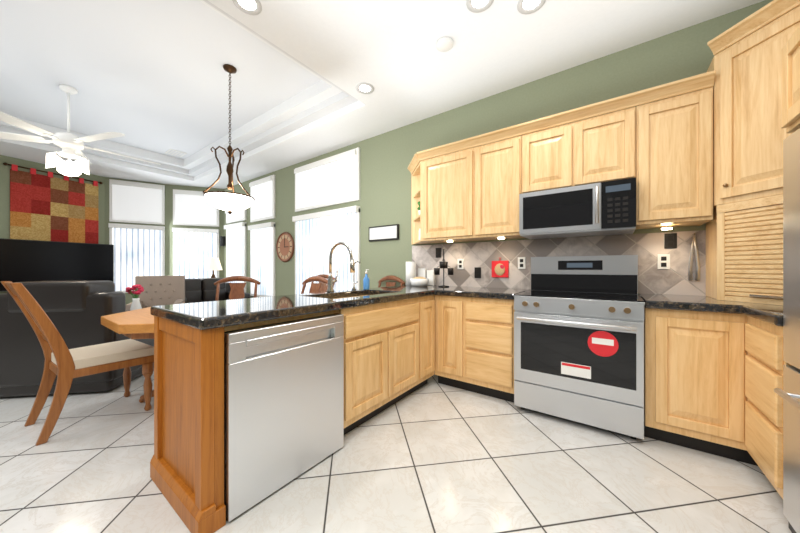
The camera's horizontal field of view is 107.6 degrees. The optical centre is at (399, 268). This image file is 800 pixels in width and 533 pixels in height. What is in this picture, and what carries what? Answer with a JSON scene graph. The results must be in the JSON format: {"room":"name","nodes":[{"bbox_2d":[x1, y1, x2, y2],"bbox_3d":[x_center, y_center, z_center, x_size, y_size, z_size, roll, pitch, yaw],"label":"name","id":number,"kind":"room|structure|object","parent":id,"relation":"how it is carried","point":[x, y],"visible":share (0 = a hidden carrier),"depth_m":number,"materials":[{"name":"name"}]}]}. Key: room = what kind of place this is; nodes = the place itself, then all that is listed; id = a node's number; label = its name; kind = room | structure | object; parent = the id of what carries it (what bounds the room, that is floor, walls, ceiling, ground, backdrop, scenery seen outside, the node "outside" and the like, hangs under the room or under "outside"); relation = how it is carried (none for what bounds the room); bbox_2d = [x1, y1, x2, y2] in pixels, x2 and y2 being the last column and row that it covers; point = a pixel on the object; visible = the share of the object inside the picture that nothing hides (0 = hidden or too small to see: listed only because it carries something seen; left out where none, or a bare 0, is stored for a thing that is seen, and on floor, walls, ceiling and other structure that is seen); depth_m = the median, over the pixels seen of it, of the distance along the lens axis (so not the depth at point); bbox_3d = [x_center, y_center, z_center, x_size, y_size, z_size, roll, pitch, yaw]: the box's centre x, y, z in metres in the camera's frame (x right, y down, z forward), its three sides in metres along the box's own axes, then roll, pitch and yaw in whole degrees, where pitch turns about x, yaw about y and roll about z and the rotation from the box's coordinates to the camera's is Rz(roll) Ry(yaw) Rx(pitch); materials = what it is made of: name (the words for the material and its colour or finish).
{"room":"kitchen and dining room","nodes":[
{"label":"kitchen and dining room","id":0,"kind":"room"},
{"bbox_2d":[0,155,104,293],"bbox_3d":[-6.343,-0.630,5.047,0.150,3.500,1.942,0,0,24],"label":"wall","id":1,"kind":"structure","parent":0,"point":[4,202],"depth_m":4.91,"materials":[{"name":"green paint"}]},
{"bbox_2d":[3,162,101,243],"bbox_3d":[-6.134,-1.077,5.254,0.051,1.255,1.200,0,0,24],"label":"tapestry","id":2,"kind":"object","parent":1,"relation":"hanging from","point":[49,207],"visible":0.96,"depth_m":5.19,"materials":[{"name":"multicoloured fabric"}]},
{"bbox_2d":[105,177,164,304],"bbox_3d":[-5.537,-0.630,6.167,1.045,3.500,0.150,0,0,-31],"label":"wall","id":3,"kind":"structure","parent":0,"point":[129,297],"depth_m":5.89,"materials":[{"name":"paint"}]},
{"bbox_2d":[108,179,164,292],"bbox_3d":[-5.444,-0.640,6.084,0.870,2.290,0.082,0,0,-31],"label":"window","id":4,"kind":"structure","parent":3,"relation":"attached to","point":[139,250],"depth_m":6.06,"materials":[{"name":"white glass"}]},
{"bbox_2d":[165,184,223,277],"bbox_3d":[-4.595,-0.630,6.610,1.218,3.500,0.150,0,0,-20],"label":"wall","id":5,"kind":"structure","parent":0,"point":[169,225],"depth_m":6.39,"materials":[{"name":"paint"}]},
{"bbox_2d":[172,189,218,278],"bbox_3d":[-4.524,-0.605,6.509,0.870,2.220,0.082,0,0,-20],"label":"window","id":6,"kind":"structure","parent":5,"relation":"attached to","point":[194,249],"depth_m":6.49,"materials":[{"name":"white glass"}]},
{"bbox_2d":[0,0,764,188],"bbox_3d":[-3.227,-2.125,2.245,11.900,0.610,8.700,0,0,36],"label":"ceiling","id":7,"kind":"structure","parent":0,"point":[149,79],"depth_m":2.88,"materials":[{"name":"white paint"}]},
{"bbox_2d":[0,84,160,176],"bbox_3d":[-3.887,-1.627,3.529,1.683,1.004,1.628,0,0,36],"label":"ceiling fan","id":8,"kind":"object","parent":7,"relation":"hanging from","point":[70,144],"visible":1,"depth_m":3.39,"materials":[{"name":"white paint"}]},
{"bbox_2d":[165,149,186,156],"bbox_3d":[-4.140,-2.122,5.412,0.300,0.015,0.250,0,0,36],"label":"ceiling vent","id":9,"kind":"object","parent":7,"relation":"in","point":[175,152],"visible":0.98,"depth_m":5.41,"materials":[{"name":"white paint"}]},
{"bbox_2d":[203,64,254,213],"bbox_3d":[-1.814,-1.349,3.117,0.474,1.559,0.484,0,0,36],"label":"pendant lamp","id":10,"kind":"object","parent":7,"relation":"hanging from","point":[229,202],"visible":1,"depth_m":3.06,"materials":[{"name":"white glass"}]},
{"bbox_2d":[232,0,261,14],"bbox_3d":[-1.049,-1.817,2.010,0.182,0.006,0.182,0,0,27],"label":"recessed light","id":11,"kind":"object","parent":7,"relation":"in","point":[251,7],"depth_m":2.03,"materials":[{"name":"grey"}]},
{"bbox_2d":[356,83,373,93],"bbox_3d":[-0.355,-1.817,2.965,0.182,0.006,0.182,0,0,27],"label":"recessed light","id":12,"kind":"object","parent":7,"relation":"in","point":[364,88],"depth_m":2.97,"materials":[{"name":"grey"}]},
{"bbox_2d":[436,36,452,51],"bbox_3d":[0.362,-1.802,2.370,0.140,0.034,0.140,0,0,36],"label":"ceiling detector","id":13,"kind":"object","parent":7,"relation":"attached to","point":[444,44],"visible":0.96,"depth_m":2.34,"materials":[{"name":"white plastic"}]},
{"bbox_2d":[466,0,493,12],"bbox_3d":[0.544,-1.817,1.991,0.182,0.006,0.182,0,0,27],"label":"recessed light","id":14,"kind":"object","parent":7,"relation":"in","point":[476,6],"depth_m":2.02,"materials":[{"name":"grey"}]},
{"bbox_2d":[517,0,545,13],"bbox_3d":[0.900,-1.817,2.004,0.182,0.006,0.182,0,0,27],"label":"recessed light","id":15,"kind":"object","parent":7,"relation":"in","point":[523,6],"depth_m":2.03,"materials":[{"name":"grey"}]},
{"bbox_2d":[0,371,791,532],"bbox_3d":[-3.227,1.180,2.245,11.900,0.120,8.700,0,0,36],"label":"floor","id":16,"kind":"structure","parent":0,"point":[432,455],"depth_m":1.55,"materials":[{"name":"beige tile"}]},
{"bbox_2d":[0,281,153,397],"bbox_3d":[-3.091,0.614,2.925,0.950,0.988,0.865,0,0,-9],"label":"sofa","id":17,"kind":"object","parent":16,"relation":"on","point":[74,311],"visible":0.65,"depth_m":2.52,"materials":[{"name":"black leather"}]},
{"bbox_2d":[1,281,153,445],"bbox_3d":[-2.359,0.605,2.185,0.534,1.030,0.732,0,0,36],"label":"dining chair","id":18,"kind":"object","parent":16,"relation":"on","point":[64,364],"visible":0.96,"depth_m":2.08,"materials":[{"name":"brown wood"}]},
{"bbox_2d":[101,307,153,402],"bbox_3d":[-1.603,0.738,2.524,1.300,0.765,1.300,0,0,36],"label":"dining table","id":19,"kind":"object","parent":16,"relation":"on","point":[136,324],"visible":0.17,"depth_m":1.95,"materials":[{"name":"brown wood"}]},
{"bbox_2d":[126,284,143,310],"bbox_3d":[-3.238,0.380,3.575,0.153,0.357,0.171,0,0,36],"label":"flower vase","id":20,"kind":"object","parent":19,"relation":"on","point":[136,305],"visible":0.96,"depth_m":3.55,"materials":[{"name":"white ceramic"}]},
{"bbox_2d":[126,276,184,310],"bbox_3d":[-3.517,0.620,4.258,0.580,1.000,0.760,0,0,-32],"label":"tufted armchair","id":21,"kind":"object","parent":16,"relation":"on","point":[163,290],"visible":0.33,"depth_m":4.44,"materials":[{"name":"beige fabric"}]},
{"bbox_2d":[185,278,249,302],"bbox_3d":[-3.644,0.654,5.478,0.915,0.908,1.250,0,0,36],"label":"loveseat","id":22,"kind":"object","parent":16,"relation":"on","point":[200,290],"visible":0.23,"depth_m":5.57,"materials":[{"name":"black leather"}]},
{"bbox_2d":[214,276,260,300],"bbox_3d":[-1.898,0.608,3.305,0.511,1.032,0.603,0,0,-16],"label":"dining chair","id":23,"kind":"object","parent":16,"relation":"on","point":[237,291],"visible":0.25,"depth_m":3.53,"materials":[{"name":"brown wood"}]},
{"bbox_2d":[224,314,343,521],"bbox_3d":[-0.775,0.698,1.714,0.570,0.820,0.674,0,0,36],"label":"dishwasher","id":24,"kind":"object","parent":16,"relation":"on","point":[283,403],"visible":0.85,"depth_m":1.47,"materials":[{"name":"silver metal"}]},
{"bbox_2d":[301,276,327,293],"bbox_3d":[-1.142,0.608,3.249,0.526,1.032,0.612,0,0,36],"label":"dining chair","id":25,"kind":"object","parent":16,"relation":"on","point":[315,287],"visible":0.23,"depth_m":3.45,"materials":[{"name":"brown wood"}]},
{"bbox_2d":[309,274,336,292],"bbox_3d":[-1.289,0.608,4.250,0.511,1.032,0.603,0,0,26],"label":"dining chair","id":26,"kind":"object","parent":16,"relation":"on","point":[323,286],"depth_m":4.45,"materials":[{"name":"brown wood"}]},
{"bbox_2d":[344,330,425,434],"bbox_3d":[-0.318,0.688,2.404,0.628,0.866,0.971,0,0,36],"label":"base cabinet","id":27,"kind":"object","parent":16,"relation":"on","point":[377,378],"depth_m":2.15,"materials":[{"name":"brown wood"}]},
{"bbox_2d":[150,286,528,357],"bbox_3d":[-0.030,0.229,2.217,1.386,0.050,2.582,0,0,36],"label":"countertop","id":28,"kind":"structure","parent":27,"relation":"on","point":[374,316],"depth_m":2.02,"materials":[{"name":"black stone"}]},
{"bbox_2d":[326,242,357,293],"bbox_3d":[-0.472,-0.008,2.444,0.317,0.422,0.124,0,0,36],"label":"faucet","id":29,"kind":"object","parent":28,"relation":"on","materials":[{"name":"silver metal"}]},
{"bbox_2d":[342,294,353,297],"bbox_3d":[-0.363,0.337,2.377,0.400,0.190,0.780,0,0,36],"label":"sink","id":30,"kind":"object","parent":28,"relation":"in","point":[343,295],"depth_m":2.55,"materials":[{"name":"silver metal"}]},
{"bbox_2d":[352,262,359,289],"bbox_3d":[-0.394,0.069,2.716,0.099,0.270,0.072,0,0,36],"label":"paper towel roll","id":31,"kind":"object","parent":28,"relation":"on","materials":[{"name":"white paper"}]},
{"bbox_2d":[363,269,369,289],"bbox_3d":[-0.320,0.107,2.792,0.060,0.193,0.060,0,0,36],"label":"soap bottle","id":32,"kind":"object","parent":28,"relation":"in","point":[366,282],"visible":1,"depth_m":2.77,"materials":[{"name":"blue plastic"}]},
{"bbox_2d":[406,262,415,284],"bbox_3d":[0.129,0.064,3.503,0.120,0.280,0.120,0,0,36],"label":"paper towel roll","id":33,"kind":"object","parent":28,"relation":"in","point":[410,269],"visible":0.88,"depth_m":3.45,"materials":[{"name":"white paper"}]},
{"bbox_2d":[410,277,428,285],"bbox_3d":[0.223,0.150,3.336,0.220,0.108,0.220,0,0,36],"label":"bowl","id":34,"kind":"object","parent":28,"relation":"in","point":[419,281],"visible":1,"depth_m":3.26,"materials":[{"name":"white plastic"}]},
{"bbox_2d":[418,268,426,277],"bbox_3d":[0.274,0.104,3.525,0.100,0.200,0.055,0,0,36],"label":"box","id":35,"kind":"object","parent":34,"relation":"in","point":[425,273],"depth_m":3.50,"materials":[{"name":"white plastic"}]},
{"bbox_2d":[426,269,434,285],"bbox_3d":[0.369,0.114,3.459,0.090,0.180,0.050,0,0,36],"label":"box","id":36,"kind":"object","parent":28,"relation":"on","point":[429,273],"depth_m":3.43,"materials":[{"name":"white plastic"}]},
{"bbox_2d":[434,249,453,286],"bbox_3d":[0.479,-0.006,3.212,0.173,0.420,0.173,0,0,-26],"label":"mug tree","id":37,"kind":"object","parent":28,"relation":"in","point":[443,263],"visible":1,"depth_m":3.19,"materials":[{"name":"black metal"}]},
{"bbox_2d":[378,275,405,286],"bbox_3d":[-0.308,0.608,3.574,0.603,1.032,0.511,0,0,-44],"label":"dining chair","id":38,"kind":"object","parent":16,"relation":"on","point":[392,278],"depth_m":3.74,"materials":[{"name":"brown wood"}]},
{"bbox_2d":[426,326,433,383],"bbox_3d":[-0.012,0.688,2.825,0.628,0.866,0.363,0,0,36],"label":"base cabinet","id":39,"kind":"object","parent":16,"relation":"on","point":[429,333],"depth_m":2.72,"materials":[{"name":"brown wood"}]},
{"bbox_2d":[434,318,465,389],"bbox_3d":[0.607,0.688,2.922,0.307,0.866,0.688,0,0,36],"label":"base cabinet","id":40,"kind":"object","parent":16,"relation":"on","point":[449,338],"depth_m":2.69,"materials":[{"name":"brown wood"}]},
{"bbox_2d":[466,302,514,402],"bbox_3d":[0.896,0.688,2.750,0.508,0.866,0.628,0,0,36],"label":"base cabinet","id":41,"kind":"object","parent":16,"relation":"on","point":[489,333],"depth_m":2.47,"materials":[{"name":"brown wood"}]},
{"bbox_2d":[514,255,644,439],"bbox_3d":[1.386,0.507,2.308,0.796,1.225,0.740,0,0,36],"label":"range","id":42,"kind":"object","parent":16,"relation":"on","point":[579,339],"visible":1,"depth_m":2.09,"materials":[{"name":"silver metal"}]},
{"bbox_2d":[644,306,725,457],"bbox_3d":[1.926,0.688,2.003,0.424,0.866,0.625,0,0,36],"label":"base cabinet","id":43,"kind":"object","parent":16,"relation":"on","point":[714,362],"depth_m":1.77,"materials":[{"name":"brown wood"}]},
{"bbox_2d":[638,294,782,325],"bbox_3d":[2.049,0.229,1.643,1.052,0.050,1.067,0,0,36],"label":"countertop","id":44,"kind":"structure","parent":43,"relation":"on","point":[695,308],"depth_m":1.73,"materials":[{"name":"black stone"}]},
{"bbox_2d":[702,194,782,305],"bbox_3d":[2.311,-0.100,1.685,0.676,0.607,0.665,0,0,36],"label":"appliance garage","id":45,"kind":"object","parent":44,"relation":"on","point":[742,245],"depth_m":1.75,"materials":[{"name":"brown wood"}]},
{"bbox_2d":[726,322,791,498],"bbox_3d":[2.019,0.688,1.296,0.676,0.866,0.450,0,0,36],"label":"base cabinet","id":46,"kind":"object","parent":16,"relation":"on","point":[754,354],"depth_m":1.48,"materials":[{"name":"brown wood"}]},
{"bbox_2d":[774,128,799,532],"bbox_3d":[1.611,0.277,0.739,0.672,1.663,0.900,0,0,36],"label":"fridge","id":47,"kind":"object","parent":16,"relation":"on","point":[789,393],"visible":1,"depth_m":1.20,"materials":[{"name":"silver metal"}]},
{"bbox_3d":[-4.002,0.803,6.282,0.520,0.635,0.520,0,0,36],"label":"round side table","id":48,"kind":"object","parent":16,"relation":"on","visible":0},
{"bbox_2d":[204,258,221,277],"bbox_3d":[-4.002,0.134,6.282,0.340,0.700,0.340,0,0,36],"label":"table lamp","id":49,"kind":"object","parent":48,"relation":"on","point":[213,264],"visible":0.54,"depth_m":6.18,"materials":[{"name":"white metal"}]},
{"bbox_3d":[-6.050,0.834,4.855,0.814,0.548,1.691,0,0,36],"label":"tv console","id":50,"kind":"object","parent":16,"relation":"on","visible":0},
{"bbox_2d":[0,238,113,290],"bbox_3d":[-5.926,0.049,5.101,0.347,1.018,1.414,0,0,36],"label":"flat-screen tv","id":51,"kind":"object","parent":50,"relation":"on","point":[21,260],"visible":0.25,"depth_m":5.02,"materials":[{"name":"black plastic"}]},
{"bbox_2d":[224,0,799,299],"bbox_3d":[-0.613,-0.630,4.312,8.800,3.500,0.184,0,0,36],"label":"wall","id":52,"kind":"structure","parent":0,"point":[385,176],"depth_m":3.37,"materials":[{"name":"green paint"}]},
{"bbox_2d":[220,236,224,245],"bbox_3d":[-4.031,-0.610,6.650,0.080,0.220,0.080,0,0,36],"label":"speaker","id":53,"kind":"object","parent":52,"relation":"attached to","point":[222,240],"visible":0.98,"depth_m":6.62},
{"bbox_2d":[224,209,245,292],"bbox_3d":[-3.577,-0.380,6.339,0.850,1.890,0.082,0,0,36],"label":"window","id":54,"kind":"structure","parent":52,"relation":"in","point":[235,249],"depth_m":6.29,"materials":[{"name":"white glass"}]},
{"bbox_2d":[248,175,274,296],"bbox_3d":[-2.707,-0.590,5.707,0.860,2.310,0.082,0,0,36],"label":"window","id":55,"kind":"structure","parent":52,"relation":"in","point":[262,244],"depth_m":5.65,"materials":[{"name":"white glass"}]},
{"bbox_2d":[276,232,294,261],"bbox_3d":[-2.074,-0.380,5.278,0.550,0.550,0.030,0,0,36],"label":"wall clock","id":56,"kind":"object","parent":52,"relation":"attached to","point":[285,246],"visible":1,"depth_m":5.26,"materials":[{"name":"brown wood"}]},
{"bbox_2d":[292,147,359,293],"bbox_3d":[-1.211,-0.300,4.620,1.520,2.850,0.082,0,0,36],"label":"window","id":57,"kind":"structure","parent":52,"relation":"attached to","point":[331,180],"depth_m":4.54,"materials":[{"name":"white glass"}]},
{"bbox_2d":[419,134,486,243],"bbox_3d":[0.594,-0.776,3.145,0.693,0.964,0.347,0,0,36],"label":"upper cabinet","id":58,"kind":"object","parent":52,"relation":"attached to","point":[450,185],"depth_m":2.98,"materials":[{"name":"brown wood"}]},
{"bbox_2d":[492,257,508,276],"bbox_3d":[1.028,-0.008,3.014,0.170,0.206,0.018,0,0,36],"label":"pot holder","id":59,"kind":"object","parent":52,"relation":"hanging from","point":[500,268],"visible":1,"depth_m":3.00,"materials":[{"name":"red fabric"}]},
{"bbox_2d":[483,122,530,239],"bbox_3d":[0.992,-0.776,2.857,0.581,0.964,0.347,0,0,36],"label":"upper cabinet","id":60,"kind":"object","parent":52,"relation":"attached to","point":[507,162],"depth_m":2.67,"materials":[{"name":"brown wood"}]},
{"bbox_2d":[531,107,582,191],"bbox_3d":[1.358,-0.952,2.590,0.462,0.614,0.347,0,0,36],"label":"upper cabinet","id":61,"kind":"object","parent":52,"relation":"attached to","point":[556,152],"depth_m":2.42,"materials":[{"name":"brown wood"}]},
{"bbox_2d":[583,91,638,184],"bbox_3d":[1.625,-0.952,2.397,0.460,0.614,0.347,0,0,36],"label":"upper cabinet","id":62,"kind":"object","parent":52,"relation":"attached to","point":[610,140],"depth_m":2.21,"materials":[{"name":"brown wood"}]},
{"bbox_2d":[519,177,635,238],"bbox_3d":[1.451,-0.461,2.439,0.784,0.362,0.475,0,0,36],"label":"microwave","id":63,"kind":"object","parent":62,"relation":"attached to","point":[602,208],"visible":1,"depth_m":2.27,"materials":[{"name":"silver metal"}]},
{"bbox_2d":[635,70,715,229],"bbox_3d":[1.943,-0.786,2.166,0.458,0.944,0.347,0,0,36],"label":"upper cabinet","id":64,"kind":"object","parent":52,"relation":"attached to","point":[661,150],"depth_m":2.00,"materials":[{"name":"brown wood"}]},
{"bbox_2d":[688,233,699,279],"bbox_3d":[2.177,-0.084,2.171,0.061,0.349,0.034,0,0,36],"label":"tongs","id":65,"kind":"object","parent":52,"relation":"hanging from","point":[694,246],"visible":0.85,"depth_m":2.16,"materials":[{"name":"silver metal"}]},
{"bbox_2d":[702,0,799,207],"bbox_3d":[2.276,-0.931,1.677,0.723,1.053,0.746,0,0,36],"label":"upper cabinet","id":66,"kind":"object","parent":52,"relation":"attached to","point":[750,134],"visible":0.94,"depth_m":1.72,"materials":[{"name":"brown wood"}]},
{"bbox_3d":[0.648,-0.630,-1.311,0.150,3.500,7.500,0,0,36],"label":"wall","id":67,"kind":"structure","parent":0,"visible":0},
{"bbox_2d":[781,26,799,133],"bbox_3d":[1.631,-0.770,0.718,0.625,0.380,0.930,0,0,36],"label":"upper cabinet","id":68,"kind":"object","parent":67,"relation":"attached to","point":[790,86],"visible":1,"depth_m":1.21,"materials":[{"name":"brown wood"}]}
]}

